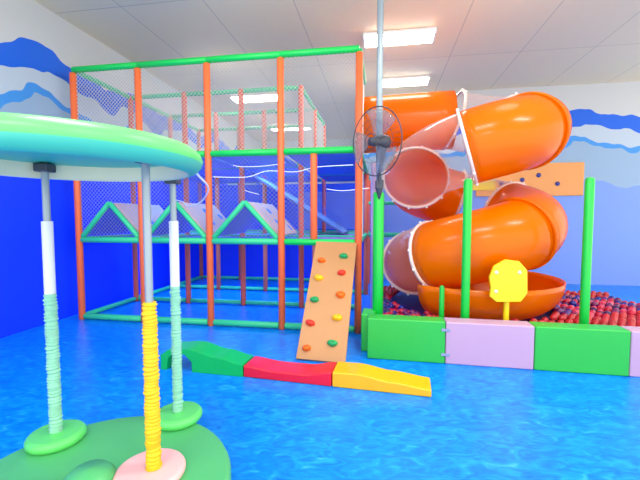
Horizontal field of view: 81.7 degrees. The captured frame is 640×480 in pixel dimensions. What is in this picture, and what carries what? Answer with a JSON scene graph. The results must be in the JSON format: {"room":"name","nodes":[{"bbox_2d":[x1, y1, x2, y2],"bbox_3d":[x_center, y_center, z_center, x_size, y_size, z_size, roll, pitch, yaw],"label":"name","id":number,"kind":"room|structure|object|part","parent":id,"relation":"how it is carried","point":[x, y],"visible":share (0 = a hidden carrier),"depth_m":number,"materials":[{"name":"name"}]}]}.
{"room":"indoor playground","nodes":[
{"label":"indoor playground","id":0,"kind":"room"},
{"bbox_2d":[0,0,259,338],"bbox_3d":[-3.591,-1.178,7.519,0.106,4.500,14.600,1,3,9],"label":"wall","id":1,"kind":"structure","parent":0,"point":[39,49],"depth_m":5.52,"materials":[{"name":"blue paint"}]},
{"bbox_2d":[197,183,370,279],"bbox_3d":[-0.846,-0.215,9.355,4.756,2.360,0.102,1,3,9],"label":"wall","id":2,"kind":"structure","parent":0,"point":[229,253],"depth_m":9.41,"materials":[{"name":"blue paint"}]},
{"bbox_2d":[260,139,354,184],"bbox_3d":[3.027,-1.552,13.811,11.000,4.500,0.102,1,3,9],"label":"wall","id":3,"kind":"structure","parent":0,"point":[331,143],"depth_m":14.14,"materials":[{"name":"paint"}]},
{"bbox_2d":[0,276,639,479],"bbox_3d":[1.000,1.152,7.081,16.000,0.100,16.000,0,3,0],"label":"floor","id":4,"kind":"structure","parent":0,"point":[476,422],"depth_m":2.99,"materials":[{"name":"blue plastic"}]},
{"bbox_2d":[0,112,230,479],"bbox_3d":[-1.231,0.440,1.949,1.458,1.930,1.514,0,3,0],"label":"carousel","id":5,"kind":"object","parent":4,"relation":"on","point":[167,442],"visible":1,"depth_m":2.17,"materials":[{"name":"green plastic"}]},
{"bbox_2d":[176,173,208,206],"bbox_3d":[-1.330,-0.453,3.766,0.197,0.193,3.118,-1,4,-23],"label":"cable","id":6,"kind":"object","parent":5,"relation":"attached to","point":[197,174],"visible":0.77,"depth_m":2.92,"materials":[{"name":"white plastic"}]},
{"bbox_2d":[161,341,252,376],"bbox_3d":[-1.142,1.187,3.759,0.879,0.225,0.270,1,3,12],"label":"beam","id":7,"kind":"structure","parent":4,"relation":"on","point":[205,357],"depth_m":3.64,"materials":[{"name":"green plastic"}]},
{"bbox_2d":[69,45,425,333],"bbox_3d":[-0.546,-0.748,7.007,5.577,3.703,4.129,1,3,9],"label":"frame","id":8,"kind":"object","parent":4,"relation":"on","point":[339,211],"visible":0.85,"depth_m":5.36,"materials":[{"name":"orange plastic"}]},
{"bbox_3d":[-3.581,-0.613,5.469,0.092,3.615,0.094,0,3,0],"label":"post","id":9,"kind":"part","parent":8,"relation":"part of","materials":[{"name":"orange plastic"}]},
{"bbox_3d":[-3.070,-1.828,5.312,0.947,1.184,0.010,1,3,9],"label":"net panel","id":10,"kind":"part","parent":8,"relation":"part of","materials":[{"name":"white"}]},
{"bbox_3d":[-3.210,-0.345,6.048,0.445,0.479,1.110,1,3,9],"label":"roof panel","id":11,"kind":"part","parent":8,"relation":"part of","materials":[{"name":"green plastic"}]},
{"bbox_3d":[-3.070,-0.600,5.385,0.934,1.122,0.161,0,3,0],"label":"net panel","id":12,"kind":"part","parent":8,"relation":"part of","materials":[{"name":"blue fabric"}]},
{"bbox_3d":[-3.377,-0.724,6.697,0.090,3.690,0.092,0,3,0],"label":"post","id":13,"kind":"part","parent":8,"relation":"part of","materials":[{"name":"orange plastic"}]},
{"bbox_3d":[-2.730,-0.341,5.968,0.445,0.479,1.110,1,3,9],"label":"roof panel","id":14,"kind":"part","parent":8,"relation":"part of","materials":[{"name":"plastic"}]},
{"bbox_3d":[-2.560,-0.603,5.300,0.092,3.615,0.094,0,3,0],"label":"post","id":15,"kind":"part","parent":8,"relation":"part of","materials":[{"name":"orange plastic"}]},
{"bbox_3d":[-2.866,-1.901,6.543,0.947,1.184,0.010,1,3,9],"label":"net panel","id":16,"kind":"part","parent":8,"relation":"part of","materials":[{"name":"white"}]},
{"bbox_3d":[-3.172,-0.797,7.929,0.090,3.690,0.092,0,3,0],"label":"post","id":17,"kind":"part","parent":8,"relation":"part of","materials":[{"name":"orange plastic"}]},
{"bbox_3d":[-2.050,-1.818,5.143,0.947,1.184,0.010,1,3,9],"label":"net panel","id":18,"kind":"part","parent":8,"relation":"part of","materials":[{"name":"white fabric"}]},
{"bbox_3d":[-2.190,-0.335,5.879,0.445,0.479,1.110,1,3,9],"label":"roof panel","id":19,"kind":"part","parent":8,"relation":"part of","materials":[{"name":"green plastic"}]},
{"bbox_3d":[-2.050,-0.590,5.216,0.934,1.122,0.161,0,3,0],"label":"net panel","id":20,"kind":"part","parent":8,"relation":"part of","materials":[{"name":"blue fabric"}]},
{"bbox_3d":[-2.356,-0.714,6.529,0.090,3.690,0.092,0,3,0],"label":"post","id":21,"kind":"part","parent":8,"relation":"part of","materials":[{"name":"orange plastic"}]},
{"bbox_3d":[-2.662,-0.747,7.847,0.946,1.123,0.007,1,3,9],"label":"net panel","id":22,"kind":"part","parent":8,"relation":"part of","materials":[{"name":"blue fabric"}]},
{"bbox_3d":[-2.968,-0.870,9.160,0.090,3.690,0.092,0,3,0],"label":"post","id":23,"kind":"part","parent":8,"relation":"part of","materials":[{"name":"orange plastic"}]},
{"bbox_3d":[-1.710,-0.331,5.800,0.445,0.479,1.110,1,3,9],"label":"roof panel","id":24,"kind":"part","parent":8,"relation":"part of","materials":[{"name":"plastic"}]},
{"bbox_3d":[-1.540,-0.593,5.132,0.092,3.615,0.094,0,3,0],"label":"post","id":25,"kind":"part","parent":8,"relation":"part of","materials":[{"name":"orange plastic"}]},
{"bbox_3d":[-1.846,-1.891,6.374,0.947,1.184,0.010,1,3,9],"label":"net panel","id":26,"kind":"part","parent":8,"relation":"part of","materials":[{"name":"white fabric"}]},
{"bbox_3d":[-2.152,-0.787,7.760,0.090,3.690,0.092,0,3,0],"label":"post","id":27,"kind":"part","parent":8,"relation":"part of","materials":[{"name":"orange plastic"}]},
{"bbox_3d":[-1.170,-0.325,5.710,0.445,0.479,1.110,1,3,9],"label":"roof panel","id":28,"kind":"part","parent":8,"relation":"part of","materials":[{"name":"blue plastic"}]},
{"bbox_3d":[-1.948,-0.860,8.991,0.090,3.690,0.092,0,3,0],"label":"post","id":29,"kind":"part","parent":8,"relation":"part of","materials":[{"name":"orange plastic"}]},
{"bbox_3d":[-1.642,-0.737,7.678,0.946,1.123,0.007,1,3,9],"label":"net panel","id":30,"kind":"part","parent":8,"relation":"part of","materials":[{"name":"blue fabric"}]},
{"bbox_3d":[-1.336,-0.704,6.360,0.090,3.690,0.092,0,3,0],"label":"post","id":31,"kind":"part","parent":8,"relation":"part of","materials":[{"name":"orange plastic"}]},
{"bbox_3d":[-1.030,-1.808,4.975,0.947,1.184,0.010,1,3,9],"label":"net panel","id":32,"kind":"part","parent":8,"relation":"part of","materials":[{"name":"white fabric"}]},
{"bbox_3d":[-1.030,-0.580,5.048,0.934,1.122,0.161,0,3,0],"label":"net panel","id":33,"kind":"part","parent":8,"relation":"part of","materials":[{"name":"blue fabric"}]},
{"bbox_3d":[-1.132,-0.777,7.591,0.090,3.690,0.092,0,3,0],"label":"post","id":34,"kind":"part","parent":8,"relation":"part of","materials":[{"name":"orange plastic"}]},
{"bbox_3d":[-0.826,-1.881,6.206,0.947,1.184,0.010,1,3,9],"label":"net panel","id":35,"kind":"part","parent":8,"relation":"part of","materials":[{"name":"white fabric"}]},
{"bbox_3d":[-0.690,-0.321,5.631,0.445,0.479,1.110,1,3,9],"label":"roof panel","id":36,"kind":"part","parent":8,"relation":"part of","materials":[{"name":"plastic"}]},
{"bbox_3d":[-0.520,-0.583,4.963,0.092,3.615,0.094,0,3,0],"label":"post","id":37,"kind":"part","parent":8,"relation":"part of","materials":[{"name":"orange plastic"}]},
{"bbox_2d":[227,165,343,177],"bbox_3d":[-0.561,-0.986,5.327,2.068,0.150,0.008,1,3,9],"label":"light","id":38,"kind":"object","parent":8,"relation":"attached to","point":[334,165],"visible":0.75,"depth_m":5.30,"materials":[{"name":"white"}]},
{"bbox_3d":[-0.622,-0.727,7.510,0.946,1.123,0.007,1,3,9],"label":"net panel","id":39,"kind":"part","parent":8,"relation":"part of","materials":[{"name":"blue fabric"}]},
{"bbox_3d":[-0.300,-0.573,4.927,0.356,1.123,0.006,1,3,9],"label":"net panel","id":40,"kind":"part","parent":8,"relation":"part of","materials":[{"name":"blue fabric"}]},
{"bbox_3d":[-0.316,-0.693,6.192,0.090,3.690,0.092,0,3,0],"label":"post","id":41,"kind":"part","parent":8,"relation":"part of","materials":[{"name":"orange plastic"}]},
{"bbox_3d":[-0.214,-1.913,6.738,0.010,1.184,1.163,1,3,9],"label":"net panel","id":42,"kind":"part","parent":8,"relation":"part of","materials":[{"name":"white fabric"}]},
{"bbox_3d":[-0.082,-0.571,4.891,0.092,1.120,0.094,0,3,0],"label":"post","id":43,"kind":"part","parent":8,"relation":"part of","materials":[{"name":"orange plastic"}]},
{"bbox_3d":[-0.112,-0.767,7.423,0.090,3.690,0.092,0,3,0],"label":"post","id":44,"kind":"part","parent":8,"relation":"part of","materials":[{"name":"orange plastic"}]},
{"bbox_3d":[-0.010,-1.798,4.806,0.935,1.184,0.164,0,3,0],"label":"net panel","id":45,"kind":"part","parent":8,"relation":"part of","materials":[{"name":"white fabric"}]},
{"bbox_3d":[-0.010,-1.986,7.969,0.010,1.184,1.163,1,3,9],"label":"net panel","id":46,"kind":"part","parent":8,"relation":"part of","materials":[{"name":"white fabric"}]},
{"bbox_3d":[0.092,-0.840,8.654,0.090,3.690,0.092,0,3,0],"label":"post","id":47,"kind":"part","parent":8,"relation":"part of","materials":[{"name":"orange plastic"}]},
{"bbox_3d":[0.398,-0.711,8.928,1.900,0.900,0.040,1,3,9],"label":"panel","id":48,"kind":"part","parent":8,"relation":"part of","materials":[{"name":"plastic"}]},
{"bbox_3d":[0.399,-0.717,7.341,0.946,1.123,0.007,1,3,9],"label":"net panel","id":49,"kind":"part","parent":8,"relation":"part of","materials":[{"name":"blue fabric"}]},
{"bbox_3d":[0.500,-0.573,4.795,0.092,3.615,0.094,0,3,0],"label":"post","id":50,"kind":"part","parent":8,"relation":"part of","materials":[{"name":"orange plastic"}]},
{"bbox_3d":[0.602,-0.602,5.411,0.008,1.123,1.162,1,3,9],"label":"net panel","id":51,"kind":"part","parent":8,"relation":"part of","materials":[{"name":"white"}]},
{"bbox_3d":[0.602,-1.830,5.338,0.010,1.184,1.163,1,3,9],"label":"net panel","id":52,"kind":"part","parent":8,"relation":"part of","materials":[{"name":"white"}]},
{"bbox_3d":[0.908,-0.113,7.293,0.090,2.400,0.092,0,3,0],"label":"post","id":53,"kind":"part","parent":8,"relation":"part of","materials":[{"name":"orange plastic"}]},
{"bbox_3d":[1.112,-0.186,8.524,0.090,2.400,0.092,0,3,0],"label":"post","id":54,"kind":"part","parent":8,"relation":"part of","materials":[{"name":"orange plastic"}]},
{"bbox_3d":[0.877,-0.034,5.970,0.117,2.400,0.120,0,3,0],"label":"post","id":55,"kind":"part","parent":8,"relation":"part of","materials":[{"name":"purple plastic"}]},
{"bbox_3d":[1.541,-0.400,6.980,1.244,0.534,0.011,1,3,9],"label":"net panel","id":56,"kind":"part","parent":8,"relation":"part of","materials":[{"name":"blue fabric"}]},
{"bbox_2d":[355,88,571,319],"bbox_3d":[1.946,-0.697,5.439,2.799,3.358,2.656,0,3,0],"label":"slide","id":57,"kind":"object","parent":8,"relation":"attached to","point":[515,133],"visible":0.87,"depth_m":4.45,"materials":[{"name":"orange plastic"}]},
{"bbox_2d":[244,356,336,385],"bbox_3d":[-0.284,1.246,3.565,0.859,0.129,0.270,1,4,14],"label":"beam","id":58,"kind":"structure","parent":4,"relation":"on","point":[257,367],"depth_m":3.49,"materials":[{"name":"red plastic"}]},
{"bbox_2d":[296,241,356,361],"bbox_3d":[0.109,0.657,4.355,0.530,1.216,1.032,1,3,12],"label":"board","id":59,"kind":"object","parent":4,"relation":"on","point":[324,332],"visible":0.99,"depth_m":4.27,"materials":[{"name":"orange wood"}]},
{"bbox_2d":[361,308,374,350],"bbox_3d":[0.570,1.049,4.349,0.150,0.430,0.300,1,3,11],"label":"foam block","id":60,"kind":"object","parent":4,"relation":"on","point":[366,311],"visible":0.52,"depth_m":4.21,"materials":[{"name":"green plastic"}]},
{"bbox_2d":[372,0,383,313],"bbox_3d":[0.688,-0.987,4.309,0.126,4.500,0.128,0,3,0],"label":"steel column","id":61,"kind":"structure","parent":4,"relation":"on","point":[378,204],"depth_m":4.30,"materials":[{"name":"metal"}]},
{"bbox_2d":[353,106,402,198],"bbox_3d":[0.667,-0.972,4.175,0.295,1.014,0.761,-3,4,-37],"label":"electric fan","id":62,"kind":"object","parent":61,"relation":"attached to","point":[381,142],"visible":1,"depth_m":4.14,"materials":[{"name":"grey metal"}]},
{"bbox_3d":[0.487,-1.067,4.277,0.048,0.409,0.309,-3,4,-39],"label":"blade","id":63,"kind":"part","parent":62,"relation":"part of","materials":[{"name":"grey"}]},
{"bbox_3d":[0.702,-0.856,4.226,0.098,0.432,0.079,0,3,0],"label":"stem","id":64,"kind":"part","parent":62,"relation":"part of","materials":[{"name":"grey metal"}]},
{"bbox_3d":[0.703,-1.109,4.195,0.203,0.171,0.168,-3,4,-38],"label":"motor","id":65,"kind":"part","parent":62,"relation":"part of","materials":[{"name":"grey plastic"}]},
{"bbox_3d":[0.704,-0.898,4.005,0.073,0.314,0.348,-2,4,-30],"label":"blade","id":66,"kind":"part","parent":62,"relation":"part of","materials":[{"name":"grey"}]},
{"bbox_2d":[332,362,431,396],"bbox_3d":[0.558,1.253,3.361,0.860,0.140,0.270,1,3,13],"label":"beam","id":67,"kind":"structure","parent":4,"relation":"on","point":[360,376],"depth_m":3.28,"materials":[{"name":"yellow plastic"}]},
{"bbox_2d":[367,314,444,362],"bbox_3d":[0.924,1.061,4.018,0.806,0.445,0.200,1,3,11],"label":"foam block","id":68,"kind":"object","parent":4,"relation":"on","point":[389,337],"visible":0.99,"depth_m":3.92,"materials":[{"name":"green plastic"}]},
{"bbox_2d":[439,285,444,318],"bbox_3d":[1.415,0.895,4.311,0.060,0.742,0.060,0,3,0],"label":"post","id":69,"kind":"object","parent":4,"relation":"on","point":[441,288],"visible":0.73,"depth_m":4.28,"materials":[{"name":"green plastic"}]},
{"bbox_2d":[460,178,472,317],"bbox_3d":[1.620,0.301,4.105,0.092,1.952,0.092,0,3,0],"label":"post","id":70,"kind":"object","parent":4,"relation":"on","point":[467,185],"visible":0.78,"depth_m":4.06,"materials":[{"name":"green plastic"}]},
{"bbox_2d":[391,292,557,321],"bbox_3d":[2.657,1.106,5.405,3.550,0.170,2.350,1,3,11],"label":"mat","id":71,"kind":"object","parent":4,"relation":"on","point":[410,302],"visible":0.02,"depth_m":5.81,"materials":[{"name":"blue"}]},
{"bbox_2d":[383,285,639,326],"bbox_3d":[2.626,0.919,5.237,3.546,0.178,2.088,1,3,11],"label":"balls","id":72,"kind":"object","parent":71,"relation":"on","point":[621,319],"visible":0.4,"depth_m":4.43},
{"bbox_2d":[554,308,562,313],"bbox_3d":[3.035,0.909,4.710,0.088,0.090,0.086,0,3,0],"label":"ball","id":73,"kind":"object","parent":71,"relation":"on","point":[559,310],"visible":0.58,"depth_m":4.68,"materials":[{"name":"purple plastic"}]},
{"bbox_2d":[569,301,576,305],"bbox_3d":[3.542,0.892,5.184,0.088,0.090,0.086,0,3,0],"label":"ball","id":74,"kind":"object","parent":71,"relation":"on","point":[574,303],"visible":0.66,"depth_m":5.15,"materials":[{"name":"blue plastic"}]},
{"bbox_2d":[595,312,602,317],"bbox_3d":[3.543,0.959,4.698,0.088,0.090,0.086,0,3,0],"label":"ball","id":75,"kind":"object","parent":71,"relation":"on","point":[600,314],"visible":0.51,"depth_m":4.67,"materials":[{"name":"red plastic"}]},
{"bbox_2d":[604,306,611,311],"bbox_3d":[3.810,0.921,4.890,0.088,0.090,0.086,0,3,0],"label":"ball","id":76,"kind":"object","parent":71,"relation":"on","point":[606,307],"visible":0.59,"depth_m":4.87,"materials":[{"name":"red plastic"}]},
{"bbox_2d":[620,304,627,309],"bbox_3d":[4.049,0.897,4.925,0.088,0.090,0.086,0,3,0],"label":"ball","id":77,"kind":"object","parent":71,"relation":"on","point":[622,305],"visible":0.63,"depth_m":4.90,"materials":[{"name":"red plastic"}]},
{"bbox_2d":[627,310,635,315],"bbox_3d":[3.900,0.921,4.628,0.088,0.090,0.086,0,3,0],"label":"ball","id":78,"kind":"object","parent":71,"relation":"on","point":[629,312],"visible":0.64,"depth_m":4.61,"materials":[{"name":"red plastic"}]},
{"bbox_2d":[441,317,534,369],"bbox_3d":[1.718,1.070,3.864,0.890,0.445,0.208,1,3,11],"label":"foam block","id":79,"kind":"object","parent":4,"relation":"on","point":[474,342],"visible":0.98,"depth_m":3.77,"materials":[{"name":"purple plastic"}]},
{"bbox_2d":[488,259,526,319],"bbox_3d":[2.060,0.744,4.085,0.420,1.070,0.112,0,3,0],"label":"panel","id":80,"kind":"object","parent":4,"relation":"on","point":[507,278],"visible":0.94,"depth_m":4.04,"materials":[{"name":"yellow plastic"}]},
{"bbox_3d":[2.070,0.802,4.115,0.060,0.950,0.060,0,3,0],"label":"support leg","id":81,"kind":"part","parent":80,"relation":"part of","materials":[{"name":"yellow plastic"}]},
{"bbox_2d":[529,321,630,375],"bbox_3d":[2.570,1.079,3.707,0.836,0.445,0.200,1,3,11],"label":"foam block","id":82,"kind":"object","parent":4,"relation":"on","point":[560,347],"visible":0.85,"depth_m":3.61,"materials":[{"name":"green plastic"}]},
{"bbox_2d":[579,177,594,323],"bbox_3d":[2.860,0.309,3.975,0.092,1.952,0.092,0,3,0],"label":"post","id":83,"kind":"object","parent":4,"relation":"on","point":[589,188],"visible":0.79,"depth_m":3.94,"materials":[{"name":"green plastic"}]},
{"bbox_2d":[620,326,639,376],"bbox_3d":[3.401,1.089,3.550,0.846,0.445,0.200,1,3,11],"label":"foam block","id":84,"kind":"object","parent":4,"relation":"on","point":[634,360],"visible":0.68,"depth_m":3.53,"materials":[{"name":"purple plastic"}]},
{"bbox_2d":[34,0,639,141],"bbox_3d":[1.000,-3.440,6.808,16.000,0.100,16.000,0,3,0],"label":"ceiling","id":85,"kind":"structure","parent":0,"point":[478,44],"depth_m":6.22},
{"bbox_2d":[230,93,276,102],"bbox_3d":[-1.550,-3.489,9.109,1.250,0.075,0.420,1,3,9],"label":"ceiling light","id":86,"kind":"object","parent":85,"relation":"attached to","point":[255,99],"visible":0.34,"depth_m":9.02,"materials":[{"name":"white plastic"}]},
{"bbox_2d":[363,27,436,48],"bbox_3d":[1.290,-3.308,6.064,1.150,0.075,0.420,1,3,9],"label":"ceiling light","id":87,"kind":"object","parent":85,"relation":"attached to","point":[415,35],"visible":1,"depth_m":5.97,"materials":[{"name":"white plastic"}]},
{"bbox_2d":[383,75,429,86],"bbox_3d":[1.820,-3.424,8.011,1.050,0.075,0.420,1,3,9],"label":"ceiling light","id":88,"kind":"object","parent":85,"relation":"attached to","point":[408,80],"visible":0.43,"depth_m":7.89,"materials":[{"name":"white plastic"}]},
{"bbox_2d":[355,81,639,285],"bbox_3d":[4.577,-1.245,8.648,7.500,4.500,0.103,1,3,9],"label":"wall","id":89,"kind":"structure","parent":0,"point":[605,133],"depth_m":8.32,"materials":[{"name":"white paint"}]},
{"bbox_2d":[473,162,584,196],"bbox_3d":[4.772,-1.388,8.530,2.380,0.750,0.060,1,3,9],"label":"board","id":90,"kind":"object","parent":89,"relation":"attached to","point":[555,179],"visible":0.64,"depth_m":8.44,"materials":[{"name":"orange orange-tan painted wood"}]}
]}

